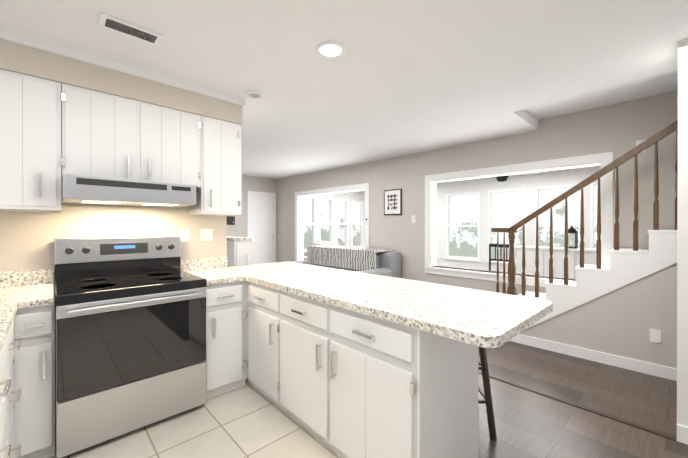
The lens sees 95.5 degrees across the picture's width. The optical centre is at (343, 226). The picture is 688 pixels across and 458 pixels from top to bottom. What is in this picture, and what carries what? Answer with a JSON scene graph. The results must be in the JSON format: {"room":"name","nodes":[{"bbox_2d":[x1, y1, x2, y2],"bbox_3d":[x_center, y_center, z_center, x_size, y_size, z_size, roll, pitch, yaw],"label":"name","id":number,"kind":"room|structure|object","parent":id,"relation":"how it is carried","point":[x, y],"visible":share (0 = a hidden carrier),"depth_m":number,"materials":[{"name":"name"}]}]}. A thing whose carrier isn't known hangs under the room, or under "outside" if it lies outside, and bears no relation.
{"room":"kitchen","nodes":[
{"label":"kitchen","id":0,"kind":"room"},
{"bbox_2d":[0,203,226,336],"bbox_3d":[-2.300,0.083,2.054,3.050,2.440,0.120,0,0,-43],"label":"wall","id":1,"kind":"structure","parent":0,"point":[27,240],"depth_m":2.35,"materials":[{"name":"beige paint"}]},
{"bbox_2d":[0,69,67,211],"bbox_3d":[-2.081,-0.512,1.943,0.510,0.809,0.337,0,0,-43],"label":"upper cabinet","id":2,"kind":"object","parent":1,"relation":"attached to","point":[52,133],"depth_m":1.89,"materials":[{"name":"white wood"}]},
{"bbox_2d":[0,257,227,288],"bbox_3d":[-1.886,0.342,2.345,2.050,0.100,0.020,0,0,-43],"label":"backsplash","id":3,"kind":"structure","parent":1,"relation":"attached to","point":[40,276],"depth_m":2.15,"materials":[{"name":"beige stone"}]},
{"bbox_2d":[0,28,245,106],"bbox_3d":[-2.166,-1.109,1.922,3.070,0.055,0.490,0,0,-43],"label":"crown molding","id":4,"kind":"structure","parent":1,"relation":"attached to","point":[31,42],"depth_m":2.12,"materials":[{"name":"white wood"}]},
{"bbox_2d":[61,174,195,206],"bbox_3d":[-1.572,-0.244,2.308,0.756,0.154,0.500,0,0,-43],"label":"range hood","id":5,"kind":"object","parent":1,"relation":"attached to","point":[81,189],"visible":0.98,"depth_m":2.10,"materials":[{"name":"silver metal"}]},
{"bbox_2d":[68,85,203,188],"bbox_3d":[-1.595,-0.621,2.398,0.848,0.592,0.337,0,0,-43],"label":"upper cabinet","id":6,"kind":"object","parent":1,"relation":"attached to","point":[111,136],"depth_m":2.24,"materials":[{"name":"white wood"}]},
{"bbox_2d":[180,229,188,241],"bbox_3d":[-1.420,0.073,2.789,0.070,0.115,0.010,0,0,-43],"label":"outlet","id":7,"kind":"object","parent":1,"relation":"attached to","point":[184,234],"visible":0.96,"depth_m":2.79,"materials":[{"name":"white plastic"}]},
{"bbox_2d":[200,229,212,240],"bbox_3d":[-1.282,0.073,2.917,0.115,0.115,0.012,0,0,-43],"label":"light switch","id":8,"kind":"object","parent":1,"relation":"attached to","point":[206,234],"visible":1,"depth_m":2.92,"materials":[{"name":"white plastic"}]},
{"bbox_2d":[189,116,240,215],"bbox_3d":[-1.164,-0.514,2.802,0.376,0.809,0.337,0,0,-43],"label":"upper cabinet","id":9,"kind":"object","parent":1,"relation":"attached to","point":[220,195],"depth_m":2.68,"materials":[{"name":"white wood"}]},
{"bbox_2d":[48,381,341,457],"bbox_3d":[-0.513,1.333,0.532,3.570,0.050,4.790,0,0,-43],"label":"floor","id":10,"kind":"structure","parent":0,"point":[247,420],"depth_m":1.95,"materials":[{"name":"beige tile"}]},
{"bbox_2d":[0,341,7,457],"bbox_3d":[-1.413,0.872,0.846,0.628,0.870,0.530,0,0,-43],"label":"base cabinet","id":11,"kind":"object","parent":10,"relation":"on","point":[3,356],"depth_m":1.26,"materials":[{"name":"wood"}]},
{"bbox_2d":[8,313,19,457],"bbox_3d":[-1.770,0.871,1.227,0.628,0.870,0.514,0,0,-43],"label":"base cabinet","id":12,"kind":"object","parent":10,"relation":"on","point":[14,337],"depth_m":1.58,"materials":[{"name":"wood"}]},
{"bbox_2d":[0,281,54,352],"bbox_3d":[-0.919,0.418,0.409,0.813,0.040,4.168,0,0,-43],"label":"countertop","id":13,"kind":"structure","parent":12,"relation":"on","point":[13,298],"depth_m":1.71,"materials":[{"name":"beige stone"}]},
{"bbox_2d":[20,309,27,452],"bbox_3d":[-2.168,0.869,1.651,0.628,0.870,0.649,0,0,-43],"label":"base cabinet","id":14,"kind":"object","parent":10,"relation":"on","point":[23,380],"depth_m":1.67,"materials":[{"name":"wood"}]},
{"bbox_2d":[55,236,206,457],"bbox_3d":[-1.489,0.692,2.200,0.794,1.222,0.740,0,0,-43],"label":"range","id":15,"kind":"object","parent":10,"relation":"on","point":[130,333],"visible":1,"depth_m":1.99,"materials":[{"name":"silver metal"}]},
{"bbox_2d":[205,281,243,398],"bbox_3d":[-1.120,0.866,2.649,0.349,0.870,0.626,0,0,-43],"label":"base cabinet","id":16,"kind":"object","parent":10,"relation":"on","point":[224,360],"depth_m":2.41,"materials":[{"name":"wood"}]},
{"bbox_2d":[181,269,243,284],"bbox_3d":[-1.127,0.411,2.633,0.319,0.040,0.638,0,0,-43],"label":"countertop","id":17,"kind":"structure","parent":16,"relation":"on","point":[213,276],"depth_m":2.52,"materials":[{"name":"beige stone"}]},
{"bbox_2d":[244,281,275,404],"bbox_3d":[-0.389,0.867,2.535,0.598,0.870,0.454,0,0,-43],"label":"base cabinet","id":18,"kind":"object","parent":10,"relation":"on","point":[259,302],"depth_m":2.35,"materials":[{"name":"wood"}]},
{"bbox_2d":[276,289,477,457],"bbox_3d":[0.150,0.868,1.960,0.601,0.870,1.123,0,0,-43],"label":"base cabinet","id":19,"kind":"object","parent":10,"relation":"on","point":[346,363],"depth_m":1.60,"materials":[{"name":"wood"}]},
{"bbox_2d":[224,261,552,348],"bbox_3d":[-0.054,0.412,2.316,0.815,0.040,2.568,0,0,-43],"label":"countertop","id":20,"kind":"structure","parent":19,"relation":"on","point":[486,319],"depth_m":1.68,"materials":[{"name":"white stone"}]},
{"bbox_2d":[227,175,276,261],"bbox_3d":[-2.896,-0.061,6.491,3.650,2.700,0.150,0,0,-43],"label":"wall","id":21,"kind":"structure","parent":0,"point":[250,183],"depth_m":7.04,"materials":[{"name":"beige paint"}]},
{"bbox_2d":[227,216,234,224],"bbox_3d":[-1.151,-0.063,3.124,0.090,0.085,0.109,0,0,-43],"label":"speaker","id":22,"kind":"object","parent":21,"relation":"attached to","point":[230,220],"visible":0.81,"depth_m":3.09},
{"bbox_2d":[250,194,272,264],"bbox_3d":[-1.897,0.269,7.280,0.585,2.025,0.065,0,0,-43],"label":"door","id":23,"kind":"structure","parent":21,"relation":"in","point":[261,213],"depth_m":7.28,"materials":[{"name":"white wood"}]},
{"bbox_2d":[247,191,275,264],"bbox_3d":[-1.914,0.237,7.295,0.720,2.100,0.020,0,0,-43],"label":"door frame","id":24,"kind":"structure","parent":21,"relation":"attached to","point":[274,217],"depth_m":7.29,"materials":[{"name":"white wood"}]},
{"bbox_2d":[303,190,364,255],"bbox_3d":[-0.458,0.007,8.858,0.150,2.550,3.150,0,0,45],"label":"wall","id":25,"kind":"structure","parent":0,"point":[356,195],"depth_m":8.98,"materials":[{"name":"white paint"}]},
{"bbox_2d":[303,198,311,248],"label":"window blinds","id":26,"kind":"object","parent":25,"relation":"attached to","point":[303,198],"depth_m":8.35,"materials":[{"name":"white plastic"}]},
{"bbox_2d":[303,196,315,252],"bbox_3d":[-0.952,-0.069,8.275,0.139,1.475,0.571,0,0,44],"label":"window","id":27,"kind":"structure","parent":25,"relation":"in","point":[313,223],"depth_m":8.42,"materials":[{"name":"white wood"}]},
{"bbox_2d":[321,200,329,240],"label":"window blinds","id":28,"kind":"object","parent":25,"relation":"attached to","point":[321,200],"depth_m":8.81,"materials":[{"name":"white plastic"}]},
{"bbox_2d":[319,197,332,244],"bbox_3d":[-0.512,-0.070,8.718,0.140,1.475,0.601,0,0,44],"label":"window","id":29,"kind":"structure","parent":25,"relation":"in","point":[320,198],"depth_m":8.83,"materials":[{"name":"white wood"}]},
{"bbox_2d":[336,199,348,245],"bbox_3d":[-0.061,-0.071,9.173,0.139,1.475,0.581,0,0,44],"label":"window","id":30,"kind":"structure","parent":25,"relation":"in","point":[346,223],"depth_m":9.30,"materials":[{"name":"white wood"}]},
{"bbox_2d":[351,200,363,246],"bbox_3d":[0.412,-0.073,9.648,0.140,1.475,0.641,0,0,44],"label":"window","id":31,"kind":"structure","parent":25,"relation":"in","point":[362,202],"depth_m":9.74,"materials":[{"name":"white wood"}]},
{"bbox_2d":[0,0,687,178],"bbox_3d":[-0.854,-1.264,2.713,6.068,0.250,8.450,0,0,-43],"label":"ceiling","id":32,"kind":"structure","parent":0,"point":[401,78],"depth_m":2.10,"materials":[{"name":"white paint"}]},
{"bbox_2d":[0,39,241,124],"bbox_3d":[-2.140,-1.027,1.881,3.050,0.219,0.344,0,0,-43],"label":"soffit","id":33,"kind":"structure","parent":32,"relation":"attached to","point":[24,60],"depth_m":2.14,"materials":[{"name":"beige paint"}]},
{"bbox_2d":[97,12,163,45],"bbox_3d":[-1.220,-1.129,1.798,0.300,0.013,0.135,0,0,-43],"label":"ceiling vent","id":34,"kind":"object","parent":32,"relation":"in","point":[113,23],"visible":1,"depth_m":1.78,"materials":[{"name":"white metal"}]},
{"bbox_2d":[245,90,262,98],"bbox_3d":[-0.769,-1.131,2.676,0.150,0.014,0.150,0,0,-43],"label":"recessed light","id":35,"kind":"object","parent":32,"relation":"in","point":[254,94],"visible":1,"depth_m":2.67,"materials":[{"name":"white plastic"}]},
{"bbox_2d":[316,41,345,58],"bbox_3d":[-0.083,-1.131,2.003,0.190,0.010,0.190,0,0,-43],"label":"recessed light","id":36,"kind":"object","parent":32,"relation":"in","point":[330,49],"visible":1,"depth_m":1.99,"materials":[{"name":"white plastic"}]},
{"bbox_2d":[353,227,358,245],"label":"tree","id":37,"kind":"object","parent":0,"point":[356,233],"depth_m":9.72,"materials":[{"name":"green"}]},
{"bbox_2d":[277,91,677,295],"bbox_3d":[1.319,-0.055,4.761,8.450,2.700,0.150,0,0,45],"label":"wall","id":38,"kind":"structure","parent":0,"point":[618,130],"depth_m":3.88,"materials":[{"name":"grey paint"}]},
{"bbox_2d":[384,189,401,214],"bbox_3d":[0.803,-0.406,5.148,0.350,0.420,0.028,0,0,45],"label":"framed art","id":39,"kind":"object","parent":38,"relation":"attached to","point":[392,201],"visible":1,"depth_m":5.12,"materials":[{"name":"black paper"}]},
{"bbox_2d":[412,215,415,222],"bbox_3d":[1.084,-0.123,4.878,0.070,0.115,0.016,0,0,45],"label":"switch plate","id":40,"kind":"object","parent":38,"relation":"attached to","point":[413,218],"visible":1,"depth_m":4.87,"materials":[{"name":"white plastic"}]},
{"bbox_2d":[295,152,612,266],"bbox_3d":[0.880,0.258,5.185,5.450,2.070,0.170,0,0,45],"label":"window frame","id":41,"kind":"structure","parent":38,"relation":"attached to","point":[601,160],"depth_m":4.24,"materials":[{"name":"white wood"}]},
{"bbox_2d":[424,266,575,286],"bbox_3d":[2.044,0.647,4.024,2.160,0.100,0.195,0,0,45],"label":"window sill","id":42,"kind":"structure","parent":38,"relation":"attached to","point":[463,273],"depth_m":4.15,"materials":[{"name":"white wood"}]},
{"bbox_2d":[636,140,645,151],"bbox_3d":[2.906,-0.790,3.064,0.070,0.120,0.016,0,0,45],"label":"light switch","id":43,"kind":"object","parent":38,"relation":"attached to","point":[639,142],"visible":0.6,"depth_m":3.06,"materials":[{"name":"white plastic"}]},
{"bbox_2d":[437,166,599,271],"bbox_3d":[3.647,0.012,7.101,8.450,2.550,0.150,0,0,45],"label":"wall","id":44,"kind":"structure","parent":0,"point":[484,186],"depth_m":7.22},
{"bbox_2d":[444,191,480,261],"bbox_3d":[2.934,-0.012,7.726,0.921,1.665,0.145,0,0,44],"label":"window","id":45,"kind":"structure","parent":44,"relation":"in","point":[477,259],"depth_m":7.77,"materials":[{"name":"white wood"}]},
{"bbox_2d":[450,194,477,256],"label":"window blinds","id":46,"kind":"object","parent":44,"relation":"attached to","point":[470,194],"depth_m":7.77,"materials":[{"name":"white plastic"}]},
{"bbox_2d":[492,233,508,258],"label":"window blinds","id":47,"kind":"object","parent":44,"relation":"attached to","point":[499,233],"depth_m":7.17,"materials":[{"name":"white plastic"}]},
{"bbox_2d":[485,188,526,264],"bbox_3d":[3.650,-0.010,7.013,0.881,1.665,0.145,0,0,44],"label":"window","id":48,"kind":"structure","parent":44,"relation":"in","point":[490,226],"depth_m":7.14,"materials":[{"name":"white wood"}]},
{"bbox_2d":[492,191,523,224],"label":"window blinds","id":49,"kind":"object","parent":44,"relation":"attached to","point":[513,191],"depth_m":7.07,"materials":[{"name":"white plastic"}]},
{"bbox_2d":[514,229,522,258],"label":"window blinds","id":50,"kind":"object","parent":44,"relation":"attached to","point":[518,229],"depth_m":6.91,"materials":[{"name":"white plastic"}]},
{"bbox_2d":[539,187,569,206],"label":"window blinds","id":51,"kind":"object","parent":44,"relation":"attached to","point":[569,187],"depth_m":6.50,"materials":[{"name":"white plastic"}]},
{"bbox_2d":[535,184,580,247],"bbox_3d":[4.327,-0.008,6.339,0.870,1.665,0.144,0,0,44],"label":"window","id":52,"kind":"structure","parent":44,"relation":"in","point":[537,189],"depth_m":6.31,"materials":[{"name":"white wood"}]},
{"bbox_2d":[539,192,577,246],"label":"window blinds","id":53,"kind":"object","parent":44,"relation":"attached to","point":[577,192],"depth_m":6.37,"materials":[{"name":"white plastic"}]},
{"bbox_2d":[590,182,597,247],"bbox_3d":[4.987,-0.006,5.683,0.891,1.665,0.145,0,0,44],"label":"window","id":54,"kind":"structure","parent":44,"relation":"in","point":[592,225],"depth_m":5.93,"materials":[{"name":"white wood"}]},
{"bbox_2d":[594,185,597,246],"label":"window blinds","id":55,"kind":"object","parent":44,"relation":"attached to","point":[597,185],"depth_m":5.97,"materials":[{"name":"white"}]},
{"bbox_2d":[478,341,687,457],"bbox_3d":[0.240,1.323,3.746,3.265,0.050,8.450,0,0,-43],"label":"floor","id":56,"kind":"structure","parent":0,"point":[529,424],"depth_m":2.23,"materials":[{"name":"brown wood"}]},
{"bbox_2d":[227,236,250,266],"bbox_3d":[-1.289,0.706,3.544,0.200,1.185,0.692,0,0,-43],"label":"base cabinet","id":57,"kind":"object","parent":56,"relation":"on","point":[237,251],"visible":0.23,"depth_m":3.32,"materials":[{"name":"wood"}]},
{"bbox_2d":[292,245,400,277],"bbox_3d":[-0.070,0.828,5.331,1.900,0.930,0.955,0,0,45],"label":"sofa","id":58,"kind":"object","parent":56,"relation":"on","point":[381,261],"visible":0.44,"depth_m":5.04,"materials":[{"name":"fabric"}]},
{"bbox_2d":[478,347,496,440],"bbox_3d":[0.782,0.934,2.067,0.430,0.742,0.430,0,0,-43],"label":"bar stool","id":59,"kind":"object","parent":56,"relation":"on","point":[486,392],"visible":0.1,"depth_m":1.94,"materials":[{"name":"brown wood"}]},
{"bbox_2d":[478,370,676,440],"bbox_3d":[1.031,1.297,2.987,0.040,0.006,2.940,0,0,-43],"label":"trim","id":60,"kind":"structure","parent":56,"relation":"on","point":[595,411],"depth_m":2.22,"materials":[{"name":"brown wood"}]},
{"bbox_2d":[492,120,677,380],"bbox_3d":[2.618,-0.045,3.062,2.608,2.690,0.377,0,0,45],"label":"staircase","id":61,"kind":"structure","parent":56,"relation":"on","point":[620,311],"depth_m":2.92,"materials":[{"name":"brown wood"}]},
{"bbox_2d":[525,72,677,119],"bbox_3d":[2.999,-1.323,2.439,1.015,0.130,2.780,0,0,-43],"label":"ceiling","id":62,"kind":"structure","parent":0,"point":[662,84],"depth_m":3.02,"materials":[{"name":"white paint"}]},
{"bbox_2d":[675,160,677,174],"bbox_3d":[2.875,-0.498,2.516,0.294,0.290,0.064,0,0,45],"label":"light switch","id":63,"kind":"object","parent":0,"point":[676,166],"visible":0.23,"depth_m":2.60,"materials":[{"name":"white plastic"}]},
{"bbox_2d":[677,38,687,426],"bbox_3d":[2.847,-0.045,1.532,0.667,2.700,1.660,0,0,-43],"label":"wall","id":64,"kind":"structure","parent":0,"point":[682,298],"depth_m":1.89,"materials":[{"name":"white paint"}]},
{"bbox_2d":[677,424,687,444],"bbox_3d":[2.599,1.255,1.303,0.013,0.100,1.660,0,0,-43],"label":"baseboard","id":65,"kind":"structure","parent":64,"relation":"attached to","point":[682,433],"depth_m":1.88,"materials":[{"name":"white wood"}]},
{"bbox_3d":[2.563,1.316,5.909,8.600,0.050,3.375,0,0,45],"label":"floor","id":66,"kind":"structure","parent":0,"visible":0},
{"bbox_2d":[303,241,331,259],"bbox_3d":[-0.739,0.825,7.905,0.620,0.920,0.620,0,0,45],"label":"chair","id":67,"kind":"object","parent":66,"relation":"on","point":[316,243],"visible":0.21,"depth_m":7.95,"materials":[{"name":"white"}]},
{"bbox_2d":[489,244,508,272],"bbox_3d":[2.802,0.807,5.722,0.440,0.970,0.440,0,0,45],"label":"chair","id":68,"kind":"object","parent":66,"relation":"on","point":[500,246],"visible":0.35,"depth_m":5.92,"materials":[{"name":"black metal"}]},
{"bbox_2d":[514,246,595,278],"bbox_3d":[2.979,0.791,4.305,1.130,1.010,0.280,0,0,45],"label":"base cabinet","id":69,"kind":"object","parent":66,"relation":"on","point":[573,256],"visible":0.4,"depth_m":4.27,"materials":[{"name":"white wood"}]},
{"bbox_2d":[568,226,577,248],"bbox_3d":[3.067,0.134,4.215,0.150,0.302,0.150,0,0,45],"label":"lantern","id":70,"kind":"object","parent":69,"relation":"on","point":[571,229],"visible":0.85,"depth_m":4.20,"materials":[{"name":"black metal"}]},
{"bbox_3d":[2.563,-1.219,5.901,8.600,0.120,3.375,0,0,45],"label":"ceiling","id":71,"kind":"structure","parent":0,"visible":0},
{"bbox_2d":[495,173,542,181],"bbox_3d":[2.761,-0.977,5.548,1.201,0.359,1.257,0,0,45],"label":"ceiling fan","id":72,"kind":"object","parent":71,"relation":"hanging from","point":[501,178],"visible":0.42,"depth_m":5.45,"materials":[{"name":"black metal"}]},
{"label":"outside","id":73,"kind":"structure","parent":0,"visible":0},
{"bbox_2d":[303,185,597,259],"bbox_3d":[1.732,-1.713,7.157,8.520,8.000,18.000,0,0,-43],"label":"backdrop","id":74,"kind":"structure","parent":73,"point":[356,215],"depth_m":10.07,"materials":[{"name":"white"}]}
]}

